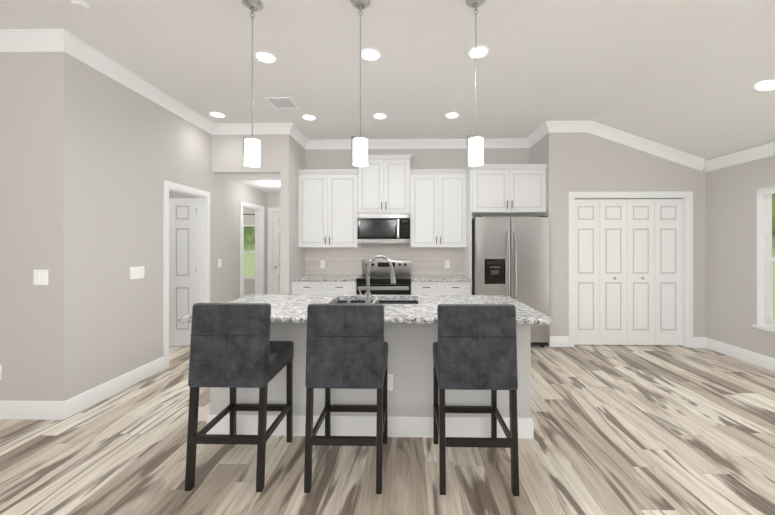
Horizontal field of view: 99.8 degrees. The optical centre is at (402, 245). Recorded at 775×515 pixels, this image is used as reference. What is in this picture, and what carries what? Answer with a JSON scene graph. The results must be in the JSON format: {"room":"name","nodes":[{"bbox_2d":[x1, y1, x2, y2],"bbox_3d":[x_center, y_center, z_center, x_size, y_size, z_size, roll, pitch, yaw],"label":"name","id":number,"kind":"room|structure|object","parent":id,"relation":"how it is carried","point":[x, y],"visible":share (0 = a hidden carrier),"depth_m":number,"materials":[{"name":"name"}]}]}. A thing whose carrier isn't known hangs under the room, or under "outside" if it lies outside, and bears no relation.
{"room":"kitchen","nodes":[
{"label":"kitchen","id":0,"kind":"room"},
{"bbox_2d":[0,52,78,400],"bbox_3d":[-4.161,-0.220,2.686,2.940,3.200,0.120,0,0,1],"label":"wall","id":1,"kind":"structure","parent":0,"point":[39,199],"depth_m":2.60,"materials":[{"name":"paint"}]},
{"bbox_2d":[0,365,1,379],"bbox_3d":[-3.233,1.015,2.603,0.070,0.120,0.009,0,0,1],"label":"outlet","id":2,"kind":"object","parent":1,"relation":"attached to","point":[0,372],"visible":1,"depth_m":2.60,"materials":[{"name":"white plastic"}]},
{"bbox_2d":[0,401,65,419],"bbox_3d":[-4.154,1.310,2.618,2.956,0.140,0.016,0,0,1],"label":"baseboard","id":3,"kind":"structure","parent":1,"relation":"attached to","point":[50,410],"depth_m":2.59,"materials":[{"name":"white wood"}]},
{"bbox_2d":[0,29,75,56],"bbox_3d":[-4.123,-1.605,2.586,3.020,0.130,0.080,0,0,1],"label":"crown molding","id":4,"kind":"structure","parent":1,"relation":"attached to","point":[36,40],"depth_m":2.57,"materials":[{"name":"white wood"}]},
{"bbox_2d":[34,270,47,284],"bbox_3d":[-2.875,0.255,2.595,0.115,0.120,0.011,0,0,1],"label":"light switch","id":5,"kind":"object","parent":1,"relation":"attached to","point":[40,277],"visible":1,"depth_m":2.59,"materials":[{"name":"white plastic"}]},
{"bbox_2d":[79,61,265,393],"bbox_3d":[-2.714,-0.220,4.507,0.120,3.200,3.580,0,0,1],"label":"wall","id":6,"kind":"structure","parent":0,"point":[136,149],"depth_m":3.22,"materials":[{"name":"paint"}]},
{"bbox_2d":[65,356,164,417],"bbox_3d":[-2.674,1.310,3.121,0.016,0.140,1.050,0,0,1],"label":"baseboard","id":7,"kind":"structure","parent":6,"relation":"attached to","point":[88,398],"depth_m":3.00,"materials":[{"name":"white wood"}]},
{"bbox_2d":[130,266,143,278],"bbox_3d":[-2.673,0.275,3.296,0.011,0.120,0.170,0,0,1],"label":"light switch","id":8,"kind":"object","parent":6,"relation":"attached to","point":[136,272],"visible":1,"depth_m":3.28,"materials":[{"name":"white plastic"}]},
{"bbox_2d":[72,35,215,134],"bbox_3d":[-2.633,-1.605,3.571,0.080,0.130,1.950,0,0,1],"label":"crown molding","id":9,"kind":"structure","parent":6,"relation":"attached to","point":[85,53],"depth_m":3.22,"materials":[{"name":"white wood"}]},
{"bbox_2d":[169,198,195,345],"bbox_3d":[-3.129,0.363,4.407,0.699,2.010,0.128,0,0,1],"label":"room door","id":10,"kind":"structure","parent":6,"relation":"in","point":[182,256],"depth_m":4.43,"materials":[{"name":"white wood"}]},
{"bbox_2d":[163,180,209,367],"bbox_3d":[-2.715,0.325,4.067,0.140,2.110,0.840,0,0,1],"label":"door frame","id":11,"kind":"structure","parent":6,"relation":"attached to","point":[202,246],"depth_m":4.40,"materials":[{"name":"white wood"}]},
{"bbox_2d":[240,201,263,297],"bbox_3d":[-2.681,0.325,5.737,0.140,2.110,0.860,0,0,1],"label":"door frame","id":12,"kind":"structure","parent":6,"relation":"attached to","point":[259,210],"depth_m":6.08,"materials":[{"name":"white wood"}]},
{"bbox_2d":[169,192,195,197],"bbox_3d":[-4.183,-0.220,4.587,2.820,3.200,0.120,0,0,1],"label":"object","id":13,"kind":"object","parent":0,"point":[173,195],"depth_m":4.50,"materials":[{"name":"paint"}]},
{"bbox_2d":[212,134,279,173],"bbox_3d":[-2.170,-1.420,4.597,0.965,0.800,0.120,0,0,1],"label":"wall","id":14,"kind":"structure","parent":0,"point":[227,155],"depth_m":4.54,"materials":[{"name":"paint"}]},
{"bbox_2d":[216,123,295,136],"bbox_3d":[-2.027,-1.605,4.494,1.075,0.130,0.080,0,0,1],"label":"crown molding","id":15,"kind":"structure","parent":14,"relation":"attached to","point":[221,128],"depth_m":4.50,"materials":[{"name":"white wood"}]},
{"bbox_2d":[243,208,254,295],"bbox_3d":[-4.113,-0.219,8.086,2.820,3.200,0.120,0,0,1],"label":"wall","id":16,"kind":"structure","parent":0,"point":[249,286],"depth_m":8.02,"materials":[{"name":"paint"}]},
{"bbox_2d":[244,225,254,278],"bbox_3d":[-3.723,0.156,8.083,1.094,1.344,0.050,0,0,1],"label":"bedroom window","id":17,"kind":"structure","parent":16,"relation":"in","point":[249,251],"depth_m":8.06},
{"bbox_2d":[243,214,254,296],"bbox_3d":[-3.725,0.290,7.958,1.800,2.122,0.079,0,0,1],"label":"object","id":18,"kind":"object","parent":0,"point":[243,250],"depth_m":7.97,"materials":[{"name":"white wood"}]},
{"bbox_2d":[218,174,279,192],"bbox_3d":[-2.152,-1.044,5.471,0.965,0.072,1.630,0,0,1],"label":"ceiling","id":19,"kind":"structure","parent":0,"point":[268,183],"depth_m":5.06,"materials":[{"name":"paint"}]},
{"bbox_2d":[266,193,279,293],"bbox_3d":[-2.195,-0.220,6.347,1.085,3.200,0.120,0,0,1],"label":"wall","id":20,"kind":"structure","parent":0,"point":[272,200],"depth_m":6.29,"materials":[{"name":"paint"}]},
{"bbox_2d":[268,208,279,293],"bbox_3d":[-2.137,0.325,6.337,0.900,2.110,0.138,0,0,1],"label":"door frame","id":21,"kind":"structure","parent":20,"relation":"attached to","point":[270,210],"depth_m":6.28,"materials":[{"name":"white wood"}]},
{"bbox_2d":[273,212,279,293],"bbox_3d":[-2.138,0.363,6.290,0.726,2.010,0.123,0,0,1],"label":"door","id":22,"kind":"structure","parent":20,"relation":"in","point":[276,252],"depth_m":6.32,"materials":[{"name":"white wood"}]},
{"bbox_2d":[280,134,304,293],"bbox_3d":[-1.610,-0.220,5.460,0.120,3.200,1.870,0,0,1],"label":"wall","id":23,"kind":"structure","parent":0,"point":[292,162],"depth_m":4.54,"materials":[{"name":"paint"}]},
{"bbox_2d":[292,127,307,148],"bbox_3d":[-1.522,-1.605,4.839,0.080,0.130,0.630,0,0,1],"label":"crown molding","id":24,"kind":"structure","parent":23,"relation":"attached to","point":[300,137],"depth_m":4.93,"materials":[{"name":"white wood"}]},
{"bbox_2d":[0,0,766,139],"bbox_3d":[-1.655,-1.720,3.226,8.330,0.100,10.100,0,0,1],"label":"ceiling","id":25,"kind":"structure","parent":0,"point":[540,63],"depth_m":2.84,"materials":[{"name":"paint"}]},
{"bbox_2d":[70,0,89,10],"bbox_3d":[-2.220,-1.656,2.247,0.096,0.028,0.096,0,0,1],"label":"smoke detector","id":26,"kind":"object","parent":25,"relation":"attached to","point":[81,5],"visible":0.96,"depth_m":2.23,"materials":[{"name":"plastic"}]},
{"bbox_2d":[209,111,225,117],"bbox_3d":[-2.351,-1.665,4.150,0.190,0.011,0.190,0,0,1],"label":"recessed light","id":27,"kind":"object","parent":25,"relation":"in","point":[217,114],"visible":0.96,"depth_m":4.13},
{"bbox_2d":[241,0,262,166],"bbox_3d":[-1.029,-1.110,2.243,0.136,1.120,0.136,0,0,1],"label":"pendant light","id":28,"kind":"object","parent":25,"relation":"hanging from","point":[251,150],"visible":1,"depth_m":2.22,"materials":[{"name":"white glass"}]},
{"bbox_2d":[254,50,276,63],"bbox_3d":[-1.206,-1.665,2.887,0.190,0.011,0.190,0,0,1],"label":"recessed light","id":29,"kind":"object","parent":25,"relation":"in","point":[263,56],"visible":1,"depth_m":2.87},
{"bbox_2d":[264,97,298,108],"bbox_3d":[-1.403,-1.664,3.821,0.300,0.012,0.300,0,0,1],"label":"ceiling vent","id":30,"kind":"object","parent":25,"relation":"in","point":[281,102],"visible":0.98,"depth_m":3.81,"materials":[{"name":"plastic"}]},
{"bbox_2d":[301,114,316,119],"bbox_3d":[-1.209,-1.665,4.237,0.190,0.011,0.190,0,0,1],"label":"recessed light","id":31,"kind":"object","parent":25,"relation":"in","point":[308,116],"visible":1,"depth_m":4.23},
{"bbox_2d":[350,0,369,166],"bbox_3d":[-0.285,-1.110,2.228,0.136,1.120,0.136,0,0,1],"label":"pendant light","id":32,"kind":"object","parent":25,"relation":"hanging from","point":[359,149],"visible":1,"depth_m":2.20,"materials":[{"name":"white glass"}]},
{"bbox_2d":[359,48,380,60],"bbox_3d":[-0.277,-1.665,2.848,0.190,0.011,0.190,0,0,1],"label":"recessed light","id":33,"kind":"object","parent":25,"relation":"in","point":[370,54],"visible":0.98,"depth_m":2.83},
{"bbox_2d":[373,113,386,118],"bbox_3d":[-0.285,-1.665,4.199,0.190,0.011,0.190,0,0,1],"label":"recessed light","id":34,"kind":"object","parent":25,"relation":"in","point":[380,115],"visible":0.98,"depth_m":4.17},
{"bbox_2d":[445,112,459,117],"bbox_3d":[0.640,-1.665,4.170,0.190,0.011,0.190,0,0,1],"label":"recessed light","id":35,"kind":"object","parent":25,"relation":"in","point":[452,114],"visible":0.98,"depth_m":4.15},
{"bbox_2d":[466,0,485,165],"bbox_3d":[0.500,-1.110,2.212,0.136,1.120,0.136,0,0,1],"label":"pendant light","id":36,"kind":"object","parent":25,"relation":"hanging from","point":[474,148],"visible":1,"depth_m":2.19,"materials":[{"name":"white glass"}]},
{"bbox_2d":[467,45,489,58],"bbox_3d":[0.657,-1.665,2.809,0.190,0.011,0.190,0,0,1],"label":"recessed light","id":37,"kind":"object","parent":25,"relation":"in","point":[482,51],"visible":0.92,"depth_m":2.80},
{"bbox_2d":[0,345,774,514],"bbox_3d":[-0.670,1.430,3.206,10.300,0.100,10.100,0,0,1],"label":"floor","id":38,"kind":"structure","parent":0,"point":[650,430],"depth_m":2.12,"materials":[{"name":"brown wood"}]},
{"bbox_2d":[185,303,293,491],"bbox_3d":[-0.999,0.860,2.085,0.445,1.040,0.515,0,0,1],"label":"stool","id":39,"kind":"object","parent":38,"relation":"on","point":[233,347],"visible":1,"depth_m":1.87,"materials":[{"name":"fabric"}]},
{"bbox_2d":[291,275,361,294],"bbox_3d":[-1.098,0.924,4.887,0.920,0.912,0.656,0,0,1],"label":"base cabinet","id":40,"kind":"object","parent":38,"relation":"on","point":[327,284],"visible":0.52,"depth_m":4.60,"materials":[{"name":"white wood"}]},
{"bbox_2d":[304,303,387,493],"bbox_3d":[-0.325,0.860,2.071,0.445,1.040,0.515,0,0,1],"label":"stool","id":41,"kind":"object","parent":38,"relation":"on","point":[346,346],"visible":1,"depth_m":1.86,"materials":[{"name":"fabric"}]},
{"bbox_2d":[207,323,549,438],"bbox_3d":[-0.237,0.942,2.610,2.362,0.875,0.906,0,0,1],"label":"kitchen island","id":42,"kind":"object","parent":38,"relation":"on","point":[410,330],"depth_m":2.36,"materials":[{"name":"paint"}]},
{"bbox_2d":[178,303,552,322],"bbox_3d":[-0.242,0.484,2.349,2.410,0.040,0.485,0,0,1],"label":"island countertop","id":43,"kind":"structure","parent":42,"relation":"on","point":[280,312],"depth_m":2.23,"materials":[{"name":"grey stone"}]},
{"bbox_2d":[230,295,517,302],"bbox_3d":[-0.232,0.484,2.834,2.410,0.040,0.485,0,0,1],"label":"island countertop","id":44,"kind":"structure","parent":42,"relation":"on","point":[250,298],"depth_m":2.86,"materials":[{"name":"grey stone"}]},
{"bbox_2d":[346,255,395,302],"bbox_3d":[-0.236,0.270,2.551,0.384,0.389,0.093,0,0,1],"label":"faucet","id":45,"kind":"object","parent":44,"relation":"on","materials":[{"name":"silver metal"}]},
{"bbox_2d":[334,299,417,302],"bbox_3d":[-0.228,0.606,2.792,0.750,0.227,0.420,0,0,1],"label":"sink","id":46,"kind":"object","parent":44,"relation":"in","point":[335,300],"depth_m":2.99,"materials":[{"name":"silver metal"}]},
{"bbox_2d":[356,260,410,294],"bbox_3d":[-0.252,0.803,4.832,0.764,1.155,0.708,0,0,1],"label":"range","id":47,"kind":"object","parent":38,"relation":"on","point":[380,281],"visible":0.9,"depth_m":4.58,"materials":[{"name":"silver metal"}]},
{"bbox_2d":[411,275,470,294],"bbox_3d":[0.547,0.924,4.854,0.823,0.912,0.656,0,0,1],"label":"base cabinet","id":48,"kind":"object","parent":38,"relation":"on","point":[440,284],"visible":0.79,"depth_m":4.56,"materials":[{"name":"white wood"}]},
{"bbox_2d":[433,304,518,495],"bbox_3d":[0.433,0.860,2.056,0.445,1.040,0.515,0,0,1],"label":"stool","id":49,"kind":"object","parent":38,"relation":"on","point":[475,347],"visible":1,"depth_m":1.84,"materials":[{"name":"fabric"}]},
{"bbox_2d":[472,216,549,347],"bbox_3d":[1.495,0.489,4.723,0.988,1.783,0.820,0,0,1],"label":"refrigerator","id":50,"kind":"object","parent":38,"relation":"on","point":[511,257],"visible":0.73,"depth_m":4.38,"materials":[{"name":"metal"}]},
{"bbox_2d":[305,148,529,218],"bbox_3d":[0.294,-0.220,5.257,3.695,3.200,0.120,0,0,1],"label":"wall","id":51,"kind":"structure","parent":0,"point":[324,159],"depth_m":5.19,"materials":[{"name":"paint"}]},
{"bbox_2d":[297,170,360,246],"bbox_3d":[-1.107,-0.531,5.044,0.897,1.122,0.341,0,0,1],"label":"upper cabinet","id":52,"kind":"object","parent":51,"relation":"attached to","point":[327,199],"depth_m":4.87,"materials":[{"name":"white wood"}]},
{"bbox_2d":[305,244,462,274],"bbox_3d":[-0.292,-0.005,5.205,2.524,0.970,0.006,0,0,1],"label":"tile backsplash","id":53,"kind":"structure","parent":51,"relation":"attached to","point":[348,260],"depth_m":5.20,"materials":[{"name":"beige tile"}]},
{"bbox_2d":[321,260,324,267],"bbox_3d":[-1.270,0.300,5.217,0.070,0.120,0.008,0,0,1],"label":"outlet","id":54,"kind":"object","parent":53,"relation":"attached to","point":[322,263],"visible":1,"depth_m":5.21,"materials":[{"name":"white plastic"}]},
{"bbox_2d":[445,261,449,267],"bbox_3d":[0.720,0.300,5.177,0.070,0.120,0.008,0,0,1],"label":"outlet","id":55,"kind":"object","parent":53,"relation":"attached to","point":[447,264],"visible":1,"depth_m":5.17,"materials":[{"name":"white plastic"}]},
{"bbox_2d":[357,154,412,213],"bbox_3d":[-0.267,-0.896,5.027,0.777,0.832,0.341,0,0,1],"label":"upper cabinet","id":56,"kind":"object","parent":51,"relation":"attached to","point":[385,185],"depth_m":4.86,"materials":[{"name":"white wood"}]},
{"bbox_2d":[357,213,409,243],"bbox_3d":[-0.268,-0.250,4.978,0.769,0.450,0.440,0,0,1],"label":"over-the-range microwave","id":57,"kind":"object","parent":56,"relation":"attached to","point":[383,228],"visible":1,"depth_m":4.79,"materials":[{"name":"metal"}]},
{"bbox_2d":[308,138,523,148],"bbox_3d":[0.232,-1.605,5.159,3.575,0.130,0.080,0,0,1],"label":"crown molding","id":58,"kind":"structure","parent":51,"relation":"attached to","point":[497,142],"depth_m":5.16,"materials":[{"name":"white wood"}]},
{"bbox_2d":[410,170,468,249],"bbox_3d":[0.543,-0.531,5.011,0.837,1.122,0.341,0,0,1],"label":"upper cabinet","id":59,"kind":"object","parent":51,"relation":"attached to","point":[442,207],"depth_m":4.84,"materials":[{"name":"white wood"}]},
{"bbox_2d":[469,166,546,217],"bbox_3d":[1.498,-0.776,4.852,1.024,0.632,0.621,0,0,1],"label":"upper cabinet","id":60,"kind":"object","parent":51,"relation":"attached to","point":[493,190],"depth_m":4.54,"materials":[{"name":"white wood"}]},
{"bbox_2d":[530,136,544,216],"bbox_3d":[2.074,-0.220,4.866,0.120,3.200,0.590,0,0,1],"label":"wall","id":61,"kind":"structure","parent":0,"point":[537,152],"depth_m":4.81,"materials":[{"name":"paint"}]},
{"bbox_2d":[524,123,543,147],"bbox_3d":[1.972,-1.605,4.768,0.080,0.130,0.630,0,0,1],"label":"crown molding","id":62,"kind":"structure","parent":61,"relation":"attached to","point":[534,137],"depth_m":4.88,"materials":[{"name":"white wood"}]},
{"bbox_2d":[545,132,705,342],"bbox_3d":[3.117,-0.220,4.490,2.220,3.200,0.120,0,0,1],"label":"wall","id":63,"kind":"structure","parent":0,"point":[581,162],"depth_m":4.42,"materials":[{"name":"paint"}]},
{"bbox_2d":[549,336,568,346],"bbox_3d":[2.135,1.310,4.441,0.260,0.140,0.016,0,0,1],"label":"baseboard","id":64,"kind":"structure","parent":63,"relation":"attached to","point":[555,341],"depth_m":4.43,"materials":[{"name":"white wood"}]},
{"bbox_2d":[540,121,703,170],"bbox_3d":[2.965,-1.334,4.393,2.080,0.673,0.080,0,0,1],"label":"crown molding","id":65,"kind":"structure","parent":63,"relation":"attached to","point":[618,136],"depth_m":4.40,"materials":[{"name":"white wood"}]},
{"bbox_2d":[575,198,682,344],"bbox_3d":[3.096,0.362,4.476,1.488,2.012,0.088,0,0,1],"label":"bifold closet door","id":66,"kind":"structure","parent":63,"relation":"in","point":[628,271],"depth_m":4.49,"materials":[{"name":"white wood"}]},
{"bbox_2d":[568,191,692,347],"bbox_3d":[3.096,0.325,4.482,1.660,2.110,0.140,0,0,1],"label":"door frame","id":67,"kind":"structure","parent":63,"relation":"attached to","point":[687,201],"depth_m":4.42,"materials":[{"name":"white wood"}]},
{"bbox_2d":[592,0,774,160],"bbox_3d":[3.494,-1.375,3.122,1.970,0.790,10.100,0,0,1],"label":"ceiling","id":68,"kind":"structure","parent":0,"point":[706,101],"depth_m":3.30,"materials":[{"name":"paint"}]},
{"bbox_2d":[752,78,774,91],"bbox_3d":[3.223,-1.414,2.878,0.182,0.070,0.190,0,0,1],"label":"recessed light","id":69,"kind":"object","parent":68,"relation":"in","point":[765,85],"visible":1,"depth_m":2.88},
{"bbox_2d":[706,155,774,357],"bbox_3d":[4.103,-0.221,1.335,0.120,3.200,6.150,0,0,1],"label":"wall","id":70,"kind":"structure","parent":0,"point":[731,255],"depth_m":4.01,"materials":[{"name":"paint"}]},
{"bbox_2d":[701,337,774,371],"bbox_3d":[4.023,1.309,1.336,0.040,0.140,6.150,0,0,1],"label":"baseboard","id":71,"kind":"structure","parent":70,"relation":"attached to","point":[766,362],"depth_m":3.94,"materials":[{"name":"white wood"}]},
{"bbox_2d":[704,141,774,171],"bbox_3d":[4.004,-1.056,1.358,0.080,0.130,6.193,0,0,1],"label":"crown molding","id":72,"kind":"structure","parent":70,"relation":"attached to","point":[765,150],"depth_m":3.90,"materials":[{"name":"white wood"}]},
{"bbox_2d":[751,186,774,332],"bbox_3d":[4.119,0.149,3.210,0.145,1.601,1.160,0,0,1],"label":"window","id":73,"kind":"structure","parent":70,"relation":"in","point":[769,259],"depth_m":3.73,"materials":[{"name":"white wood"}]},
{"label":"outside","id":74,"kind":"structure","parent":0,"visible":0},
{"bbox_2d":[244,227,254,276],"bbox_3d":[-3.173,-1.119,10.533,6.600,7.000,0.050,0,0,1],"label":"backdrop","id":75,"kind":"structure","parent":74,"point":[249,245],"depth_m":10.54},
{"bbox_2d":[772,194,774,319],"bbox_3d":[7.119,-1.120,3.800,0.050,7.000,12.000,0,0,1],"label":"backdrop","id":76,"kind":"structure","parent":74,"point":[773,225],"depth_m":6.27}
]}

